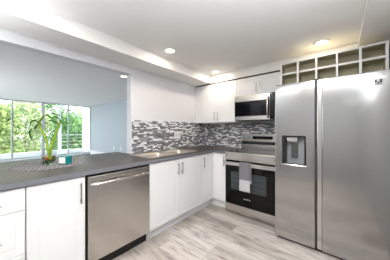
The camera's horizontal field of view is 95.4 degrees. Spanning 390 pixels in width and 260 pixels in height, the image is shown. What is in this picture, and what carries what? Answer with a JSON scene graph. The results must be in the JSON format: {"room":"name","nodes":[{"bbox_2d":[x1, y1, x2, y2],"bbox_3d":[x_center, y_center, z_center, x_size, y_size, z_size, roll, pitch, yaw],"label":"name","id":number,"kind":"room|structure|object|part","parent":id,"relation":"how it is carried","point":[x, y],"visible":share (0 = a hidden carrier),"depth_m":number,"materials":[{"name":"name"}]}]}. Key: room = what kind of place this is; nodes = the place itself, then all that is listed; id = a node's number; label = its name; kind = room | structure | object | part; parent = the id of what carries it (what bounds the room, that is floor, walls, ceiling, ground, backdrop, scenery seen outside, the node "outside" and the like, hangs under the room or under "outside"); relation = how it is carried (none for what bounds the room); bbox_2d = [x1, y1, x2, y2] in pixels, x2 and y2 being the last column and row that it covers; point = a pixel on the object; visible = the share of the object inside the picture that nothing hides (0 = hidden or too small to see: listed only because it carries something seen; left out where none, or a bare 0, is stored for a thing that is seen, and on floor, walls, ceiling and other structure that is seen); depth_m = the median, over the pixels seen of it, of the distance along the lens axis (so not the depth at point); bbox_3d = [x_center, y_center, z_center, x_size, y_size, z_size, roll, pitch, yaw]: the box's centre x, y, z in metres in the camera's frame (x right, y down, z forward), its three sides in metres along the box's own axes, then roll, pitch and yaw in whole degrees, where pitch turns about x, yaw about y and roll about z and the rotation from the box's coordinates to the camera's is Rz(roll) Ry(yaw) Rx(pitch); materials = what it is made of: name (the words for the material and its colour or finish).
{"room":"kitchen","nodes":[
{"label":"kitchen","id":0,"kind":"room"},
{"bbox_2d":[0,154,89,163],"bbox_3d":[-6.097,0.129,6.144,0.105,2.262,4.578,0,0,40],"label":"wall window","id":1,"kind":"structure","parent":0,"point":[79,154],"depth_m":6.32,"materials":[{"name":"grey paint"}]},
{"bbox_2d":[0,98,11,160],"bbox_3d":[-6.444,0.017,5.703,0.050,2.035,0.797,0,0,40],"label":"window","id":2,"kind":"structure","parent":1,"relation":"attached to","point":[0,98],"depth_m":5.98,"materials":[{"name":"silver metal"}]},
{"bbox_2d":[12,100,41,159],"bbox_3d":[-5.963,0.017,6.335,0.050,2.035,0.790,0,0,40],"label":"window","id":3,"kind":"structure","parent":1,"relation":"attached to","point":[12,100],"depth_m":6.23,"materials":[{"name":"silver metal"}]},
{"bbox_2d":[42,102,68,156],"bbox_3d":[-5.429,0.017,6.935,0.050,2.035,0.815,0,0,40],"label":"window","id":4,"kind":"structure","parent":1,"relation":"attached to","point":[43,103],"depth_m":6.74,"materials":[{"name":"silver metal"}]},
{"bbox_2d":[69,105,90,153],"bbox_3d":[-4.926,0.017,7.592,0.050,2.035,0.840,0,0,40],"label":"window","id":5,"kind":"structure","parent":1,"relation":"attached to","point":[69,105],"depth_m":7.83,"materials":[{"name":"silver metal"}]},
{"bbox_2d":[0,44,126,106],"bbox_3d":[-3.710,-1.076,4.177,6.290,0.148,4.780,0,0,40],"label":"ceiling","id":6,"kind":"structure","parent":0,"point":[25,75],"depth_m":3.66,"materials":[{"name":"white paint"}]},
{"bbox_2d":[0,29,204,153],"bbox_3d":[-1.121,0.131,2.282,0.118,2.258,4.050,0,0,40],"label":"wall","id":7,"kind":"structure","parent":0,"point":[150,97],"depth_m":2.72,"materials":[{"name":"white paint"}]},
{"bbox_2d":[174,131,180,137],"bbox_3d":[-0.311,0.103,3.164,0.008,0.118,0.152,0,0,40],"label":"power outlet","id":8,"kind":"object","parent":7,"relation":"attached to","point":[176,134],"visible":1,"depth_m":3.16,"materials":[{"name":"white plastic"}]},
{"bbox_2d":[91,99,126,152],"bbox_3d":[-2.223,0.129,5.982,6.290,2.262,0.102,0,0,40],"label":"wall","id":9,"kind":"structure","parent":0,"point":[108,120],"depth_m":6.77,"materials":[{"name":"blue paint"}]},
{"bbox_2d":[0,152,89,161],"bbox_3d":[-5.915,1.052,6.317,0.165,0.035,4.078,0,0,40],"label":"window sill","id":10,"kind":"structure","parent":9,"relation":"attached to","point":[89,152],"depth_m":6.37,"materials":[{"name":"white"}]},
{"bbox_2d":[90,150,104,153],"bbox_3d":[-3.554,1.090,6.952,2.600,0.340,0.061,0,0,40],"label":"baseboard heater","id":11,"kind":"object","parent":9,"relation":"attached to","point":[91,151],"visible":0.26,"depth_m":7.44,"materials":[{"name":"white metal"}]},
{"bbox_2d":[196,79,243,123],"bbox_3d":[0.445,-0.488,3.394,0.893,0.740,0.339,0,0,40],"label":"upper cabinet","id":12,"kind":"object","parent":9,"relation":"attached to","point":[215,102],"visible":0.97,"depth_m":3.26,"materials":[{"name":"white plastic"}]},
{"bbox_3d":[0.249,-0.476,3.393,0.416,0.714,0.020,0,0,40],"label":"door","id":13,"kind":"part","parent":12,"relation":"part of","materials":[{"name":"white wood"}]},
{"bbox_3d":[0.559,-0.476,3.137,0.385,0.714,0.020,0,0,40],"label":"door","id":14,"kind":"part","parent":12,"relation":"part of","materials":[{"name":"white wood"}]},
{"bbox_2d":[23,0,389,75],"bbox_3d":[-0.067,-1.047,1.413,2.850,0.202,4.250,0,0,40],"label":"ceiling","id":15,"kind":"structure","parent":0,"point":[206,36],"depth_m":1.69,"materials":[{"name":"white paint"}]},
{"bbox_2d":[164,48,175,53],"bbox_3d":[-0.317,-0.993,2.255,0.164,0.008,0.164,0,0,40],"label":"recessed light","id":16,"kind":"object","parent":15,"relation":"in","point":[167,50],"visible":1,"depth_m":2.24,"materials":[{"name":"white plastic"}]},
{"bbox_2d":[165,49,174,52],"bbox_3d":[-0.317,-0.995,2.255,0.115,0.004,0.115,0,0,-5],"label":"diffuser","id":17,"kind":"object","parent":16,"relation":"attached to","point":[166,50],"depth_m":2.24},
{"bbox_2d":[0,0,357,85],"bbox_3d":[-0.063,-0.928,1.410,2.640,0.139,4.050,0,0,40],"label":"soffit","id":18,"kind":"structure","parent":15,"relation":"attached to","point":[20,17],"depth_m":1.89,"materials":[{"name":"white paint"}]},
{"bbox_2d":[313,39,330,45],"bbox_3d":[1.454,-0.993,2.039,0.164,0.008,0.164,0,0,40],"label":"recessed light","id":19,"kind":"object","parent":15,"relation":"in","point":[322,41],"visible":1,"depth_m":2.04,"materials":[{"name":"white plastic"}]},
{"bbox_2d":[316,40,327,44],"bbox_3d":[1.454,-0.995,2.039,0.115,0.004,0.115,0,0,-5],"label":"diffuser","id":20,"kind":"object","parent":19,"relation":"attached to","point":[320,42],"depth_m":2.04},
{"bbox_2d":[113,203,340,259],"bbox_3d":[-2.604,1.320,3.279,9.140,0.120,4.800,0,0,40],"label":"floor","id":21,"kind":"structure","parent":0,"point":[213,232],"depth_m":1.95,"materials":[{"name":"laminate"}]},
{"bbox_2d":[0,187,24,259],"bbox_3d":[-1.485,0.823,1.230,0.634,0.874,0.386,0,0,40],"label":"base cabinet","id":22,"kind":"object","parent":21,"relation":"on","point":[12,201],"visible":0.96,"depth_m":1.15,"materials":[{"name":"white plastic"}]},
{"bbox_3d":[-1.275,0.695,1.056,0.020,0.289,0.382,0,0,40],"label":"drawer","id":23,"kind":"part","parent":22,"relation":"part of","materials":[{"name":"white wood"}]},
{"bbox_3d":[-1.275,0.468,1.056,0.020,0.154,0.382,0,0,40],"label":"drawer","id":24,"kind":"part","parent":22,"relation":"part of","materials":[{"name":"white wood"}]},
{"bbox_3d":[-1.275,0.994,1.056,0.020,0.300,0.382,0,0,40],"label":"drawer","id":25,"kind":"part","parent":22,"relation":"part of","materials":[{"name":"white wood"}]},
{"bbox_2d":[25,176,84,259],"bbox_3d":[-1.246,0.823,1.520,0.634,0.874,0.361,0,0,40],"label":"base cabinet","id":26,"kind":"object","parent":21,"relation":"on","point":[55,210],"visible":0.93,"depth_m":1.32,"materials":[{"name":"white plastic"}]},
{"bbox_2d":[85,164,149,259],"bbox_3d":[-0.915,0.825,1.900,0.661,0.869,0.627,0,0,40],"label":"dishwasher","id":27,"kind":"object","parent":21,"relation":"on","point":[117,202],"visible":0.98,"depth_m":1.68,"materials":[{"name":"silver metal"}]},
{"bbox_3d":[-0.680,0.474,1.711,0.058,0.036,0.584,0,0,40],"label":"handle","id":28,"kind":"part","parent":27,"relation":"part of","materials":[{"name":"silver metal"}]},
{"bbox_3d":[-0.776,1.210,1.786,0.060,0.100,0.626,0,0,40],"label":"kick plate","id":29,"kind":"part","parent":27,"relation":"part of","materials":[{"name":"black plastic"}]},
{"bbox_2d":[146,155,201,239],"bbox_3d":[-0.417,0.823,2.526,0.634,0.874,0.957,0,0,40],"label":"base cabinet","id":30,"kind":"object","parent":21,"relation":"on","point":[176,184],"visible":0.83,"depth_m":2.27,"materials":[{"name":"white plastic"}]},
{"bbox_3d":[-0.361,0.768,2.164,0.020,0.753,0.467,0,0,40],"label":"door","id":31,"kind":"part","parent":30,"relation":"part of","materials":[{"name":"white wood"}]},
{"bbox_3d":[-0.057,0.768,2.533,0.020,0.753,0.484,0,0,40],"label":"door","id":32,"kind":"part","parent":30,"relation":"part of","materials":[{"name":"white wood"}]},
{"bbox_2d":[199,153,225,209],"bbox_3d":[0.256,0.823,3.170,0.852,0.874,0.889,0,0,40],"label":"base cabinet","id":33,"kind":"object","parent":21,"relation":"on","point":[213,166],"visible":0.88,"depth_m":2.85,"materials":[{"name":"white wood"}]},
{"bbox_2d":[0,145,240,190],"bbox_3d":[-0.647,0.365,2.385,1.257,0.038,3.271,0,0,40],"label":"countertop","id":34,"kind":"structure","parent":33,"relation":"on","point":[102,162],"depth_m":1.69,"materials":[{"name":"stone"}]},
{"bbox_2d":[8,159,84,170],"bbox_3d":[-1.420,0.344,1.745,0.576,0.002,0.576,0,0,40],"label":"mat","id":35,"kind":"object","parent":34,"relation":"on","point":[32,166],"visible":0.89,"depth_m":1.67,"materials":[{"name":"grey fabric"}]},
{"bbox_2d":[29,112,69,164],"bbox_3d":[-1.444,0.086,1.710,0.393,0.513,0.138,0,0,3],"label":"bamboo plant","id":36,"kind":"object","parent":35,"relation":"on","point":[48,159],"visible":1,"depth_m":1.70,"materials":[{"name":"green plant"}]},
{"bbox_3d":[-1.454,0.089,1.702,0.143,0.444,0.047,0,0,15],"label":"stem","id":37,"kind":"part","parent":36,"relation":"part of","materials":[{"name":"green plant"}]},
{"bbox_3d":[-1.343,0.112,1.697,0.105,0.400,0.030,0,0,-18],"label":"stem","id":38,"kind":"part","parent":36,"relation":"part of","materials":[{"name":"green plant"}]},
{"bbox_2d":[59,155,71,164],"bbox_3d":[-1.273,0.302,1.746,0.076,0.080,0.078,0,0,8],"label":"candle jar","id":39,"kind":"object","parent":35,"relation":"on","point":[66,159],"visible":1,"depth_m":1.71,"materials":[{"name":"teal glass"}]},
{"bbox_2d":[131,149,196,157],"bbox_3d":[-0.409,0.431,2.570,0.460,0.184,0.890,0,0,40],"label":"sink","id":40,"kind":"object","parent":34,"relation":"in","point":[155,154],"visible":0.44,"depth_m":2.57,"materials":[{"name":"silver metal"}]},
{"bbox_3d":[-0.527,0.432,2.395,0.343,0.182,0.373,0,0,40],"label":"bowl","id":41,"kind":"part","parent":40,"relation":"part of","materials":[{"name":"silver metal"}]},
{"bbox_3d":[-0.260,0.432,2.719,0.343,0.182,0.373,0,0,40],"label":"bowl","id":42,"kind":"part","parent":40,"relation":"part of","materials":[{"name":"silver metal"}]},
{"bbox_3d":[0.191,0.768,2.834,0.020,0.753,0.285,0,0,40],"label":"door","id":43,"kind":"part","parent":33,"relation":"part of","materials":[{"name":"white wood"}]},
{"bbox_3d":[0.395,0.768,2.867,0.248,0.753,0.020,0,0,40],"label":"door","id":44,"kind":"part","parent":33,"relation":"part of","materials":[{"name":"white wood"}]},
{"bbox_2d":[224,133,274,224],"bbox_3d":[0.947,0.667,2.725,0.760,1.185,0.712,0,0,40],"label":"range","id":45,"kind":"object","parent":21,"relation":"on","point":[259,204],"visible":0.71,"depth_m":2.51,"materials":[{"name":"grey metal"}]},
{"bbox_2d":[239,162,251,192],"bbox_3d":[0.702,0.671,2.479,0.168,0.406,0.040,0,0,40],"label":"hand towel","id":46,"kind":"object","parent":45,"relation":"hanging from","point":[245,172],"visible":0.99,"depth_m":2.46,"materials":[{"name":"fabric"}]},
{"bbox_3d":[0.727,0.506,2.459,0.748,0.052,0.022,0,0,40],"label":"handle","id":47,"kind":"part","parent":45,"relation":"part of","materials":[{"name":"silver metal"}]},
{"bbox_3d":[0.767,0.405,2.507,0.760,0.119,0.043,0,0,40],"label":"panel","id":48,"kind":"part","parent":45,"relation":"part of","materials":[{"name":"silver metal"}]},
{"bbox_3d":[0.775,0.792,2.517,0.756,0.645,0.043,0,0,40],"label":"oven door","id":49,"kind":"part","parent":45,"relation":"part of","materials":[{"name":"black glass"}]},
{"bbox_3d":[0.775,1.181,2.517,0.756,0.121,0.043,0,0,40],"label":"drawer","id":50,"kind":"part","parent":45,"relation":"part of","materials":[{"name":"silver metal"}]},
{"bbox_2d":[228,148,274,155],"bbox_3d":[0.956,0.354,2.736,0.760,0.018,0.548,0,0,40],"label":"cooktop","id":51,"kind":"object","parent":45,"relation":"in","point":[263,151],"depth_m":2.73,"materials":[{"name":"silver glass"}]},
{"bbox_2d":[275,69,389,259],"bbox_3d":[1.550,0.370,2.098,0.916,1.780,0.837,0,0,40],"label":"refrigerator","id":52,"kind":"object","parent":21,"relation":"on","point":[332,135],"visible":1,"depth_m":1.72,"materials":[{"name":"grey metal"}]},
{"bbox_3d":[1.108,0.362,1.977,0.388,1.736,0.082,0,0,40],"label":"door","id":53,"kind":"part","parent":52,"relation":"part of","materials":[{"name":"silver metal"}]},
{"bbox_3d":[1.484,0.362,1.667,0.470,1.736,0.082,0,0,40],"label":"door","id":54,"kind":"part","parent":52,"relation":"part of","materials":[{"name":"silver metal"}]},
{"bbox_2d":[387,35,389,68],"bbox_3d":[0.963,0.131,0.500,0.100,2.258,4.150,0,0,40],"label":"wall","id":55,"kind":"structure","parent":0,"point":[389,35],"depth_m":1.79,"materials":[{"name":"grey paint"}]},
{"bbox_3d":[1.253,0.131,3.014,2.850,2.258,0.100,0,0,40],"label":"wall","id":56,"kind":"structure","parent":0,"visible":0},
{"bbox_2d":[205,122,274,147],"bbox_3d":[0.850,0.114,3.277,1.657,0.464,0.008,0,0,40],"label":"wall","id":57,"kind":"structure","parent":56,"relation":"attached to","point":[216,134],"depth_m":3.40,"materials":[{"name":"tile"}]},
{"bbox_2d":[237,70,279,95],"bbox_3d":[1.078,-0.701,2.872,0.745,0.315,0.339,0,0,40],"label":"upper cabinet","id":58,"kind":"object","parent":56,"relation":"attached to","point":[264,82],"visible":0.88,"depth_m":2.77,"materials":[{"name":"white wood"}]},
{"bbox_3d":[0.855,-0.689,2.893,0.369,0.289,0.020,0,0,40],"label":"door","id":59,"kind":"part","parent":58,"relation":"part of","materials":[{"name":"white wood"}]},
{"bbox_2d":[235,92,274,121],"bbox_3d":[1.047,-0.333,2.832,0.743,0.410,0.423,0,0,40],"label":"microwave","id":60,"kind":"object","parent":58,"relation":"attached to","point":[260,107],"visible":0.79,"depth_m":2.72,"materials":[{"name":"grey metal"}]},
{"bbox_3d":[1.057,-0.320,2.584,0.023,0.322,0.052,0,0,40],"label":"handle","id":61,"kind":"part","parent":60,"relation":"part of","materials":[{"name":"silver metal"}]},
{"bbox_3d":[1.157,-0.339,2.528,0.183,0.387,0.003,0,0,40],"label":"control panel","id":62,"kind":"part","parent":60,"relation":"part of","materials":[{"name":"black glass"}]},
{"bbox_3d":[1.142,-0.689,2.657,0.370,0.289,0.020,0,0,40],"label":"door","id":63,"kind":"part","parent":58,"relation":"part of","materials":[{"name":"white wood"}]},
{"bbox_2d":[280,40,388,84],"bbox_3d":[1.665,-0.699,2.229,0.971,0.316,0.548,0,0,40],"label":"cubby shelf","id":64,"kind":"object","parent":56,"relation":"attached to","point":[375,56],"visible":0.77,"depth_m":2.03,"materials":[{"name":"white wood"}]},
{"label":"outside","id":65,"kind":"structure","parent":0,"visible":0},
{"bbox_3d":[-27.540,4.360,23.447,52.200,0.200,85.000,0,0,40],"label":"ground","id":66,"kind":"structure","parent":65,"visible":0},
{"bbox_2d":[0,103,25,153],"bbox_3d":[-9.827,1.411,8.560,2.978,5.815,2.622,0,0,40],"label":"tree","id":67,"kind":"object","parent":66,"relation":"on","point":[5,111],"visible":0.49,"depth_m":8.88,"materials":[{"name":"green plant"}]},
{"bbox_2d":[0,100,56,152],"bbox_3d":[-11.701,0.512,12.299,3.621,7.610,3.468,0,0,40],"label":"tree","id":68,"kind":"object","parent":66,"relation":"on","point":[28,110],"visible":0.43,"depth_m":11.82,"materials":[{"name":"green plant"}]},
{"bbox_2d":[28,103,76,149],"bbox_3d":[-13.877,-0.301,17.517,4.419,9.233,4.458,0,0,40],"label":"tree","id":69,"kind":"object","parent":66,"relation":"on","point":[50,107],"visible":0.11,"depth_m":17.05,"materials":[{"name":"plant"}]},
{"bbox_2d":[49,106,81,149],"bbox_3d":[-7.679,1.460,11.175,2.600,5.718,2.919,0,0,44],"label":"tree","id":70,"kind":"object","parent":66,"relation":"on","point":[74,128],"visible":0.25,"depth_m":10.60,"materials":[{"name":"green plant"}]},
{"bbox_2d":[64,107,81,142],"bbox_3d":[-9.158,0.648,15.307,3.861,7.337,3.915,0,0,40],"label":"tree","id":71,"kind":"object","parent":66,"relation":"on","point":[79,110],"visible":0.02,"depth_m":15.25,"materials":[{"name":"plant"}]},
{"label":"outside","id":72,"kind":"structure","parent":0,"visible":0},
{"bbox_3d":[-6.465,1.370,6.850,1.340,0.180,6.200,0,0,40],"label":"floor","id":73,"kind":"structure","parent":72,"visible":0},
{"bbox_2d":[0,148,83,158],"bbox_3d":[-7.222,1.120,6.827,0.200,0.320,5.200,0,0,40],"label":"kerb","id":74,"kind":"object","parent":73,"relation":"on","point":[26,154],"visible":0.56,"depth_m":7.36,"materials":[{"name":"white concrete"}]},
{"bbox_2d":[58,105,83,149],"bbox_3d":[-5.855,-0.100,8.407,0.060,2.118,1.019,0,0,40],"label":"balcony railing","id":75,"kind":"object","parent":74,"relation":"on","point":[60,138],"visible":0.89,"depth_m":8.06,"materials":[{"name":"white metal"}]},
{"bbox_3d":[-6.141,-0.100,8.060,0.060,2.118,0.120,0,0,40],"label":"post","id":76,"kind":"part","parent":75,"relation":"part of","materials":[{"name":"white metal"}]},
{"bbox_2d":[82,107,89,151],"bbox_3d":[-5.106,0.060,8.529,1.300,2.440,0.120,0,0,40],"label":"wall","id":77,"kind":"structure","parent":73,"relation":"on","point":[85,110],"depth_m":8.55,"materials":[{"name":"white paint"}]}
]}

